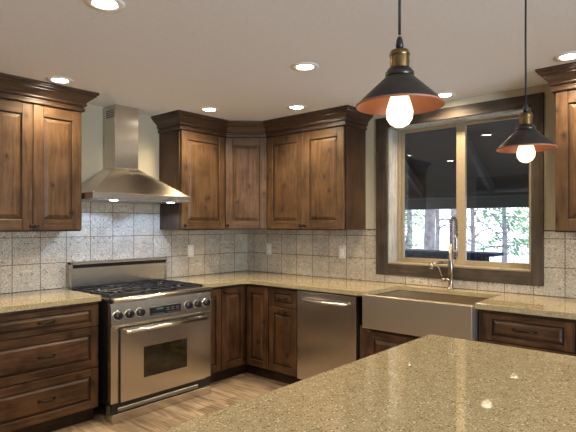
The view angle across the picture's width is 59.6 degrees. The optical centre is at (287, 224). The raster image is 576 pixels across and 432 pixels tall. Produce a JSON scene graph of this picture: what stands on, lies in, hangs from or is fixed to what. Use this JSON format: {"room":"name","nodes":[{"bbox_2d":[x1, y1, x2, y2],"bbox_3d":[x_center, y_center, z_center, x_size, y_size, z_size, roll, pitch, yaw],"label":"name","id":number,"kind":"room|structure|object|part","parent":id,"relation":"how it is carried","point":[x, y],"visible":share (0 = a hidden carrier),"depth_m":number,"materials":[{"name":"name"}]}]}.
{"room":"kitchen","nodes":[
{"label":"kitchen","id":0,"kind":"room"},
{"bbox_2d":[6,105,246,293],"bbox_3d":[-2.606,0.207,3.326,0.200,2.434,6.700,0,0,41],"label":"wall","id":1,"kind":"structure","parent":0,"point":[93,116],"depth_m":4.32,"materials":[{"name":"beige paint"}]},
{"bbox_2d":[0,98,81,231],"bbox_3d":[-1.927,-0.479,3.677,0.360,1.054,0.722,0,0,41],"label":"upper cabinet","id":2,"kind":"object","parent":1,"relation":"attached to","point":[41,145],"visible":1,"depth_m":3.61,"materials":[{"name":"brown wood"}]},
{"bbox_3d":[-1.940,-0.411,3.450,0.021,0.899,0.359,0,0,41],"label":"door","id":3,"kind":"part","parent":2,"relation":"part of","materials":[{"name":"brown wood"}]},
{"bbox_2d":[0,72,99,112],"bbox_3d":[-2.069,-0.937,3.465,0.422,0.146,1.415,0,0,41],"label":"crown molding","id":4,"kind":"structure","parent":2,"relation":"attached to","point":[12,87],"depth_m":3.59,"materials":[{"name":"brown wood"}]},
{"bbox_3d":[-1.703,-0.411,3.722,0.021,0.899,0.357,0,0,41],"label":"door","id":5,"kind":"part","parent":2,"relation":"part of","materials":[{"name":"brown wood"}]},
{"bbox_2d":[0,201,246,293],"bbox_3d":[-1.637,0.117,4.273,0.010,0.786,3.600,0,0,41],"label":"tile backsplash","id":6,"kind":"structure","parent":1,"relation":"attached to","point":[29,261],"depth_m":4.39,"materials":[{"name":"beige tile"}]},
{"bbox_2d":[188,245,193,256],"bbox_3d":[-0.969,0.259,5.023,0.010,0.120,0.075,0,0,41],"label":"wall outlet","id":7,"kind":"object","parent":6,"relation":"attached to","point":[190,247],"visible":1,"depth_m":5.02,"materials":[{"name":"beige plastic"}]},
{"bbox_2d":[82,104,188,203],"bbox_3d":[-1.338,-0.600,4.254,0.463,0.820,0.898,0,0,41],"label":"range hood","id":8,"kind":"object","parent":1,"relation":"attached to","point":[120,180],"visible":0.94,"depth_m":4.23,"materials":[{"name":"metal"}]},
{"bbox_2d":[159,129,224,229],"bbox_3d":[-0.904,-0.479,4.846,0.360,1.054,0.545,0,0,41],"label":"upper cabinet","id":9,"kind":"object","parent":1,"relation":"attached to","point":[192,163],"visible":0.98,"depth_m":4.69,"materials":[{"name":"brown wood"}]},
{"bbox_3d":[-0.798,-0.411,4.756,0.021,0.899,0.522,0,0,41],"label":"door","id":10,"kind":"part","parent":9,"relation":"part of","materials":[{"name":"brown wood"}]},
{"bbox_2d":[225,137,267,228],"bbox_3d":[-0.432,-0.481,5.192,0.616,1.050,0.629,0,0,41],"label":"upper cabinet","id":11,"kind":"object","parent":1,"relation":"attached to","point":[245,157],"visible":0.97,"depth_m":4.96,"materials":[{"name":"brown wood"}]},
{"bbox_2d":[52,372,288,431],"bbox_3d":[0.113,1.474,0.815,7.600,0.100,6.900,0,0,41],"label":"floor","id":12,"kind":"structure","parent":0,"point":[232,390],"depth_m":3.90,"materials":[{"name":"brown wood"}]},
{"bbox_2d":[0,302,97,431],"bbox_3d":[-1.830,0.987,3.546,0.654,0.874,0.752,0,0,41],"label":"base cabinet","id":13,"kind":"object","parent":12,"relation":"on","point":[49,356],"visible":1,"depth_m":3.37,"materials":[{"name":"brown wood"}]},
{"bbox_3d":[-1.597,0.649,3.344,0.036,0.018,0.118,0,0,41],"label":"handle","id":14,"kind":"part","parent":13,"relation":"part of","materials":[{"name":"brown metal"}]},
{"bbox_3d":[-1.597,1.166,3.344,0.036,0.018,0.118,0,0,41],"label":"handle","id":15,"kind":"part","parent":13,"relation":"part of","materials":[{"name":"brown metal"}]},
{"bbox_3d":[-1.597,0.876,3.344,0.036,0.018,0.118,0,0,41],"label":"handle","id":16,"kind":"part","parent":13,"relation":"part of","materials":[{"name":"brown metal"}]},
{"bbox_3d":[-1.619,1.168,3.361,0.021,0.284,0.741,0,0,41],"label":"drawer","id":17,"kind":"part","parent":13,"relation":"part of","materials":[{"name":"brown wood"}]},
{"bbox_3d":[-1.619,0.876,3.361,0.021,0.289,0.741,0,0,41],"label":"drawer","id":18,"kind":"part","parent":13,"relation":"part of","materials":[{"name":"brown wood"}]},
{"bbox_3d":[-1.619,0.649,3.361,0.021,0.152,0.741,0,0,41],"label":"drawer","id":19,"kind":"part","parent":13,"relation":"part of","materials":[{"name":"brown wood"}]},
{"bbox_2d":[67,257,211,424],"bbox_3d":[-1.193,0.863,4.156,0.802,1.122,0.943,0,0,41],"label":"gas range","id":20,"kind":"object","parent":12,"relation":"on","point":[154,332],"visible":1,"depth_m":3.92,"materials":[{"name":"silver metal"}]},
{"bbox_3d":[-1.289,1.365,3.639,0.050,0.118,0.028,0,0,41],"label":"leg","id":21,"kind":"part","parent":20,"relation":"part of","materials":[{"name":"metal"}]},
{"bbox_3d":[-1.215,0.653,3.611,0.046,0.072,0.072,0,0,41],"label":"knob","id":22,"kind":"part","parent":20,"relation":"part of","materials":[{"name":"silver metal"}]},
{"bbox_3d":[-1.155,0.653,3.680,0.046,0.072,0.072,0,0,41],"label":"knob","id":23,"kind":"part","parent":20,"relation":"part of","materials":[{"name":"silver metal"}]},
{"bbox_3d":[-1.094,0.653,3.750,0.046,0.072,0.072,0,0,41],"label":"knob","id":24,"kind":"part","parent":20,"relation":"part of","materials":[{"name":"silver metal"}]},
{"bbox_2d":[75,287,211,303],"bbox_3d":[-1.221,0.548,4.166,0.718,0.041,0.920,0,0,41],"label":"cooktop","id":25,"kind":"object","parent":20,"relation":"in","point":[109,295],"depth_m":3.92,"materials":[{"name":"metal"}]},
{"bbox_3d":[-0.975,0.648,3.951,0.052,0.172,0.920,0,0,41],"label":"control panel","id":26,"kind":"part","parent":20,"relation":"part of","materials":[{"name":"metal"}]},
{"bbox_3d":[-0.968,1.391,3.941,0.055,0.066,0.914,0,0,41],"label":"kick plate","id":27,"kind":"part","parent":20,"relation":"part of","materials":[{"name":"metal"}]},
{"bbox_3d":[-0.954,1.017,3.929,0.020,0.530,0.782,0,0,41],"label":"oven door","id":28,"kind":"part","parent":20,"relation":"part of","materials":[{"name":"metal"}]},
{"bbox_3d":[-0.930,0.768,3.896,0.062,0.028,0.740,0,0,41],"label":"handle","id":29,"kind":"part","parent":20,"relation":"part of","materials":[{"name":"silver metal"}]},
{"bbox_3d":[-0.802,0.653,4.084,0.046,0.072,0.072,0,0,41],"label":"knob","id":30,"kind":"part","parent":20,"relation":"part of","materials":[{"name":"silver metal"}]},
{"bbox_3d":[-0.740,0.653,4.155,0.046,0.072,0.072,0,0,41],"label":"knob","id":31,"kind":"part","parent":20,"relation":"part of","materials":[{"name":"silver metal"}]},
{"bbox_3d":[-0.679,0.653,4.224,0.046,0.072,0.072,0,0,41],"label":"knob","id":32,"kind":"part","parent":20,"relation":"part of","materials":[{"name":"silver metal"}]},
{"bbox_2d":[210,287,220,382],"bbox_3d":[-0.894,0.987,4.643,0.618,0.874,0.200,0,0,41],"label":"base cabinet","id":33,"kind":"object","parent":12,"relation":"on","point":[216,291],"visible":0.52,"depth_m":4.48,"materials":[{"name":"brown wood"}]},
{"bbox_2d":[215,284,274,381],"bbox_3d":[-0.417,0.987,4.971,0.906,0.874,0.918,0,0,41],"label":"base cabinet","id":34,"kind":"object","parent":12,"relation":"on","point":[244,307],"visible":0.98,"depth_m":4.64,"materials":[{"name":"brown wood"}]},
{"bbox_3d":[-0.504,0.942,4.636,0.021,0.737,0.291,0,0,41],"label":"door","id":35,"kind":"part","parent":34,"relation":"part of","materials":[{"name":"brown wood"}]},
{"bbox_3d":[-0.281,0.942,4.655,0.279,0.737,0.021,0,0,41],"label":"door","id":36,"kind":"part","parent":34,"relation":"part of","materials":[{"name":"brown wood"}]},
{"bbox_2d":[164,271,575,319],"bbox_3d":[0.676,0.529,3.880,3.988,0.040,1.122,0,0,41],"label":"countertop","id":37,"kind":"structure","parent":34,"relation":"on","point":[556,307],"depth_m":4.10,"materials":[{"name":"stone"}]},
{"bbox_2d":[362,290,485,340],"bbox_3d":[1.063,0.652,3.750,0.839,0.253,0.570,0,0,41],"label":"farmhouse sink","id":38,"kind":"object","parent":37,"relation":"in","point":[419,314],"visible":0.83,"depth_m":3.55,"materials":[{"name":"metal"}]},
{"bbox_2d":[429,215,458,288],"bbox_3d":[1.190,0.216,3.933,0.312,0.588,0.112,0,0,-31],"label":"kitchen faucet","id":39,"kind":"object","parent":37,"relation":"on","point":[450,262],"visible":1,"depth_m":3.98,"materials":[{"name":"silver metal"}]},
{"bbox_3d":[1.188,0.308,3.907,0.283,0.052,0.034,0,0,-38],"label":"spout","id":40,"kind":"part","parent":39,"relation":"part of","materials":[{"name":"silver metal"}]},
{"bbox_3d":[1.239,0.384,3.996,0.110,0.133,0.040,0,0,-4],"label":"lever","id":41,"kind":"part","parent":39,"relation":"part of","materials":[{"name":"silver metal"}]},
{"bbox_2d":[269,286,300,383],"bbox_3d":[0.139,0.987,4.660,0.336,0.874,0.654,0,0,41],"label":"base cabinet","id":42,"kind":"object","parent":12,"relation":"on","point":[282,301],"visible":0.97,"depth_m":4.44,"materials":[{"name":"brown wood"}]},
{"bbox_3d":[-0.045,0.649,4.448,0.326,0.152,0.021,0,0,41],"label":"drawer","id":43,"kind":"part","parent":42,"relation":"part of","materials":[{"name":"brown wood"}]},
{"bbox_3d":[-0.045,1.021,4.448,0.326,0.579,0.021,0,0,41],"label":"door","id":44,"kind":"part","parent":42,"relation":"part of","materials":[{"name":"brown wood"}]},
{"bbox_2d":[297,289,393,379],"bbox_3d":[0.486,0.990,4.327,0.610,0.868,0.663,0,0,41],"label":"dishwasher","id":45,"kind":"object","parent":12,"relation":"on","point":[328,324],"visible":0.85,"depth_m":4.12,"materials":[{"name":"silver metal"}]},
{"bbox_3d":[0.286,0.630,4.101,0.462,0.024,0.060,0,0,41],"label":"handle","id":46,"kind":"part","parent":45,"relation":"part of","materials":[{"name":"silver metal"}]},
{"bbox_3d":[0.315,0.940,4.135,0.603,0.757,0.034,0,0,41],"label":"door","id":47,"kind":"part","parent":45,"relation":"part of","materials":[{"name":"metal"}]},
{"bbox_2d":[158,334,575,431],"bbox_3d":[0.527,0.967,1.449,1.012,0.914,1.540,0,0,41],"label":"kitchen island","id":48,"kind":"object","parent":12,"relation":"on","point":[428,383],"visible":1,"depth_m":1.49,"materials":[{"name":"stone"}]},
{"bbox_2d":[360,325,478,358],"bbox_3d":[1.089,1.104,3.833,0.925,0.640,0.648,0,0,41],"label":"base cabinet","id":49,"kind":"object","parent":12,"relation":"on","point":[372,341],"visible":0.09,"depth_m":3.81,"materials":[{"name":"brown wood"}]},
{"bbox_3d":[0.756,1.060,3.748,0.382,0.500,0.021,0,0,41],"label":"door","id":50,"kind":"part","parent":49,"relation":"part of","materials":[{"name":"brown wood"}]},
{"bbox_2d":[479,309,575,355],"bbox_3d":[1.652,0.987,3.336,0.572,0.874,0.654,0,0,41],"label":"base cabinet","id":51,"kind":"object","parent":12,"relation":"on","point":[532,332],"visible":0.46,"depth_m":3.10,"materials":[{"name":"brown wood"}]},
{"bbox_3d":[1.452,0.656,3.101,0.148,0.018,0.036,0,0,41],"label":"handle","id":52,"kind":"part","parent":51,"relation":"part of","materials":[{"name":"brown metal"}]},
{"bbox_3d":[1.477,0.890,3.117,0.535,0.274,0.021,0,0,41],"label":"drawer","id":53,"kind":"part","parent":51,"relation":"part of","materials":[{"name":"brown wood"}]},
{"bbox_3d":[-2.278,0.987,3.039,0.648,0.874,0.598,0,0,41],"label":"base cabinet","id":54,"kind":"object","parent":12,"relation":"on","visible":0},
{"bbox_2d":[0,288,100,312],"bbox_3d":[-2.032,0.530,3.328,0.638,0.040,1.358,0,0,41],"label":"countertop","id":55,"kind":"structure","parent":54,"relation":"on","point":[19,301],"depth_m":3.49,"materials":[{"name":"stone"}]},
{"bbox_2d":[0,0,575,120],"bbox_3d":[0.113,-1.085,0.815,7.600,0.150,6.900,0,0,41],"label":"ceiling","id":56,"kind":"structure","parent":0,"point":[154,57],"depth_m":2.88,"materials":[{"name":"paint"}]},
{"bbox_2d":[46,76,73,83],"bbox_3d":[-1.590,-1.007,3.508,0.180,0.007,0.180,0,0,41],"label":"recessed light","id":57,"kind":"object","parent":56,"relation":"in","point":[54,79],"visible":1,"depth_m":3.50,"materials":[{"name":"white ceramic"}]},
{"bbox_2d":[84,0,125,11],"bbox_3d":[-0.833,-1.007,2.291,0.180,0.007,0.180,0,0,41],"label":"recessed light","id":58,"kind":"object","parent":56,"relation":"in","point":[101,5],"visible":1,"depth_m":2.30,"materials":[{"name":"white ceramic"}]},
{"bbox_2d":[199,107,219,111],"bbox_3d":[-0.687,-1.007,4.396,0.180,0.007,0.180,0,0,41],"label":"recessed light","id":59,"kind":"object","parent":56,"relation":"in","point":[205,109],"visible":1,"depth_m":4.39,"materials":[{"name":"white ceramic"}]},
{"bbox_2d":[286,105,306,109],"bbox_3d":[0.075,-1.007,4.316,0.180,0.007,0.180,0,0,41],"label":"recessed light","id":60,"kind":"object","parent":56,"relation":"in","point":[291,107],"visible":1,"depth_m":4.31,"materials":[{"name":"white ceramic"}]},
{"bbox_2d":[291,62,318,70],"bbox_3d":[0.108,-1.007,3.209,0.180,0.007,0.180,0,0,41],"label":"recessed light","id":61,"kind":"object","parent":56,"relation":"in","point":[300,66],"visible":1,"depth_m":3.20,"materials":[{"name":"white ceramic"}]},
{"bbox_2d":[356,0,444,127],"bbox_3d":[0.264,-0.620,1.189,0.205,0.781,0.205,0,0,41],"label":"pendant lamp","id":62,"kind":"object","parent":56,"relation":"hanging from","point":[400,95],"visible":1,"depth_m":1.17,"materials":[{"name":"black metal"}]},
{"bbox_2d":[389,48,409,66],"bbox_3d":[0.264,-0.393,1.189,0.049,0.049,0.049,0,0,36],"label":"socket","id":63,"kind":"object","parent":62,"relation":"attached to","point":[399,57],"depth_m":1.17,"materials":[{"name":"gold metal"}]},
{"bbox_3d":[0.263,-0.720,1.190,0.008,0.541,0.009,0,0,19],"label":"cord","id":64,"kind":"part","parent":62,"relation":"part of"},
{"bbox_3d":[0.264,-0.285,1.189,0.063,0.112,0.063,0,0,41],"label":"bulb","id":65,"kind":"part","parent":62,"relation":"part of","materials":[{"name":"white glass"}]},
{"bbox_3d":[0.264,-0.314,1.189,0.205,0.070,0.205,0,0,41],"label":"lamp shade","id":66,"kind":"part","parent":62,"relation":"part of","materials":[{"name":"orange metal"}]},
{"bbox_2d":[437,92,455,97],"bbox_3d":[1.213,-1.007,3.914,0.180,0.007,0.180,0,0,41],"label":"recessed light","id":67,"kind":"object","parent":56,"relation":"in","point":[441,94],"visible":0.72,"depth_m":3.88,"materials":[{"name":"white ceramic"}]},
{"bbox_2d":[496,0,557,162],"bbox_3d":[0.876,-0.619,1.852,0.205,0.782,0.205,0,0,41],"label":"pendant lamp","id":68,"kind":"object","parent":56,"relation":"hanging from","point":[526,140],"visible":1,"depth_m":1.83,"materials":[{"name":"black metal"}]},
{"bbox_2d":[519,112,532,124],"bbox_3d":[0.876,-0.392,1.852,0.049,0.049,0.049,0,0,36],"label":"socket","id":69,"kind":"object","parent":68,"relation":"attached to","point":[525,118],"depth_m":1.83,"materials":[{"name":"gold metal"}]},
{"bbox_3d":[0.875,-0.719,1.853,0.008,0.542,0.009,0,0,19],"label":"cord","id":70,"kind":"part","parent":68,"relation":"part of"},
{"bbox_3d":[0.876,-0.284,1.852,0.063,0.112,0.063,0,0,41],"label":"bulb","id":71,"kind":"part","parent":68,"relation":"part of","materials":[{"name":"white glass"}]},
{"bbox_3d":[0.876,-0.313,1.852,0.205,0.070,0.205,0,0,41],"label":"lamp shade","id":72,"kind":"part","parent":68,"relation":"part of","materials":[{"name":"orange metal"}]},
{"bbox_2d":[553,51,575,61],"bbox_3d":[1.687,-1.007,3.010,0.180,0.007,0.180,0,0,41],"label":"recessed light","id":73,"kind":"object","parent":56,"relation":"in","point":[567,56],"visible":1,"depth_m":3.02,"materials":[{"name":"white ceramic"}]},
{"bbox_2d":[257,84,574,298],"bbox_3d":[2.319,0.207,3.336,7.200,2.434,0.200,0,0,41],"label":"wall","id":74,"kind":"structure","parent":0,"point":[549,97],"depth_m":3.76,"materials":[{"name":"beige paint"}]},
{"bbox_2d":[267,125,365,229],"bbox_3d":[0.239,-0.479,4.783,0.940,1.054,0.360,0,0,41],"label":"upper cabinet","id":75,"kind":"object","parent":74,"relation":"attached to","point":[316,179],"visible":0.97,"depth_m":4.58,"materials":[{"name":"brown wood"}]},
{"bbox_2d":[151,105,373,137],"bbox_3d":[-0.245,-0.937,4.652,2.061,0.146,0.656,0,0,7],"label":"crown molding","id":76,"kind":"structure","parent":75,"relation":"attached to","point":[347,115],"depth_m":4.63,"materials":[{"name":"brown wood"}]},
{"bbox_3d":[-0.029,-0.411,4.832,0.457,0.899,0.021,0,0,41],"label":"door","id":77,"kind":"part","parent":75,"relation":"part of","materials":[{"name":"brown wood"}]},
{"bbox_3d":[0.318,-0.411,4.529,0.459,0.899,0.021,0,0,41],"label":"door","id":78,"kind":"part","parent":75,"relation":"part of","materials":[{"name":"brown wood"}]},
{"bbox_2d":[247,229,575,298],"bbox_3d":[1.274,0.273,4.108,4.588,0.472,0.012,0,0,41],"label":"tile backsplash","id":79,"kind":"structure","parent":74,"relation":"attached to","point":[296,252],"depth_m":4.68,"materials":[{"name":"beige tile"}]},
{"bbox_2d":[266,243,270,254],"bbox_3d":[-0.206,0.259,5.393,0.075,0.120,0.010,0,0,41],"label":"wall outlet","id":80,"kind":"object","parent":79,"relation":"attached to","point":[268,245],"visible":1,"depth_m":5.39,"materials":[{"name":"beige plastic"}]},
{"bbox_2d":[339,246,345,258],"bbox_3d":[0.512,0.259,4.764,0.080,0.120,0.010,0,0,41],"label":"wall outlet","id":81,"kind":"object","parent":79,"relation":"attached to","point":[342,249],"visible":1,"depth_m":4.75,"materials":[{"name":"beige plastic"}]},
{"bbox_2d":[376,92,543,285],"bbox_3d":[1.378,-0.255,4.138,1.383,1.391,0.212,0,0,41],"label":"window","id":82,"kind":"structure","parent":74,"relation":"in","point":[391,259],"depth_m":4.17,"materials":[{"name":"brown wood"}]},
{"bbox_3d":[1.255,-0.260,4.368,0.595,1.157,0.022,0,0,41],"label":"sash","id":83,"kind":"part","parent":82,"relation":"part of","materials":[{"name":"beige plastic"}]},
{"bbox_3d":[1.381,0.337,4.120,1.187,0.012,0.155,0,0,41],"label":"sill","id":84,"kind":"part","parent":82,"relation":"part of","materials":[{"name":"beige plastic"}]},
{"bbox_3d":[1.442,-0.259,4.189,1.163,1.179,0.050,0,0,41],"label":"frame","id":85,"kind":"part","parent":82,"relation":"part of","materials":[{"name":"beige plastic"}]},
{"bbox_3d":[1.633,-0.260,4.006,0.595,1.157,0.022,0,0,41],"label":"sash","id":86,"kind":"part","parent":82,"relation":"part of","materials":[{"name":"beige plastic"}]},
{"bbox_2d":[535,62,575,93],"bbox_3d":[2.078,-0.937,3.131,0.893,0.146,0.422,0,0,41],"label":"crown molding","id":87,"kind":"structure","parent":74,"relation":"attached to","point":[561,77],"depth_m":3.21,"materials":[{"name":"brown wood"}]},
{"bbox_2d":[555,89,575,231],"bbox_3d":[2.134,-0.479,3.125,0.800,1.054,0.360,0,0,41],"label":"upper cabinet","id":88,"kind":"object","parent":74,"relation":"attached to","point":[565,101],"visible":0.96,"depth_m":3.23,"materials":[{"name":"brown wood"}]},
{"label":"outside","id":89,"kind":"structure","parent":0,"visible":0},
{"bbox_2d":[405,118,528,209],"bbox_3d":[1.126,-0.109,5.921,10.000,3.165,2.120,0,0,41],"label":"porch roof","id":90,"kind":"structure","parent":89,"point":[495,179],"depth_m":5.80,"materials":[{"name":"brown wood"}]},
{"bbox_3d":[1.654,-0.333,6.525,10.000,0.013,0.015,0,0,41],"label":"eave rail","id":91,"kind":"part","parent":90,"relation":"part of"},
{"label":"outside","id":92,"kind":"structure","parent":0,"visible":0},
{"bbox_2d":[405,236,528,262],"bbox_3d":[15.229,1.874,38.745,100.000,0.100,69.500,0,0,41],"label":"yard","id":93,"kind":"structure","parent":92,"point":[417,239],"depth_m":40.63,"materials":[{"name":"white snow"}]},
{"bbox_2d":[405,210,423,249],"bbox_3d":[3.103,0.097,13.316,1.381,3.450,1.251,0,0,41],"label":"evergreen tree","id":94,"kind":"object","parent":93,"relation":"on","point":[407,236],"visible":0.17,"depth_m":13.32,"materials":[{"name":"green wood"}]},
{"bbox_2d":[405,210,440,248],"bbox_3d":[6.725,-3.236,28.163,3.761,10.108,3.432,0,0,41],"label":"pine tree","id":95,"kind":"object","parent":93,"relation":"on","point":[410,214],"visible":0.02,"depth_m":28.14,"materials":[{"name":"green plant"}]},
{"bbox_2d":[423,209,435,249],"bbox_3d":[3.086,-2.683,10.963,1.768,9.012,1.525,0,0,41],"label":"pine tree","id":96,"kind":"object","parent":93,"relation":"on","point":[429,225],"visible":0.02,"depth_m":10.90,"materials":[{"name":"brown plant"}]},
{"bbox_2d":[421,209,481,249],"bbox_3d":[6.578,-1.693,21.529,2.916,7.020,4.248,0,0,6],"label":"bare tree","id":97,"kind":"object","parent":93,"relation":"on","point":[438,227],"visible":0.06,"depth_m":20.95,"materials":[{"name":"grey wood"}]},
{"bbox_2d":[451,209,455,250],"bbox_3d":[5.417,-3.722,15.819,1.743,11.088,2.652,0,0,9],"label":"pine tree","id":98,"kind":"object","parent":93,"relation":"on","point":[453,211],"visible":0.02,"depth_m":15.81,"materials":[{"name":"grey plant"}]},
{"bbox_2d":[405,249,503,260],"bbox_3d":[1.070,1.101,8.348,4.720,1.445,0.400,0,0,41],"label":"rail","id":99,"kind":"object","parent":93,"relation":"on","point":[412,253],"visible":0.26,"depth_m":7.15,"materials":[{"name":"black metal"}]},
{"bbox_3d":[0.933,0.874,8.282,4.600,0.900,0.060,0,0,41],"label":"panel","id":100,"kind":"part","parent":99,"relation":"part of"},
{"bbox_2d":[436,208,502,250],"bbox_3d":[4.717,-0.963,13.051,2.025,5.566,1.870,0,0,3],"label":"bare tree","id":101,"kind":"object","parent":93,"relation":"on","point":[472,227],"visible":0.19,"depth_m":13.10,"materials":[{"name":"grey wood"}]},
{"bbox_2d":[467,208,528,262],"bbox_3d":[8.105,-1.084,18.954,3.314,5.811,2.929,0,0,41],"label":"evergreen tree","id":102,"kind":"object","parent":93,"relation":"on","point":[506,223],"visible":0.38,"depth_m":18.80,"materials":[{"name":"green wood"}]},
{"bbox_2d":[507,207,528,248],"bbox_3d":[10.638,-1.228,21.490,3.027,6.089,2.416,0,0,41],"label":"evergreen tree","id":103,"kind":"object","parent":93,"relation":"on","point":[519,209],"visible":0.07,"depth_m":21.60,"materials":[{"name":"green plant"}]}
]}

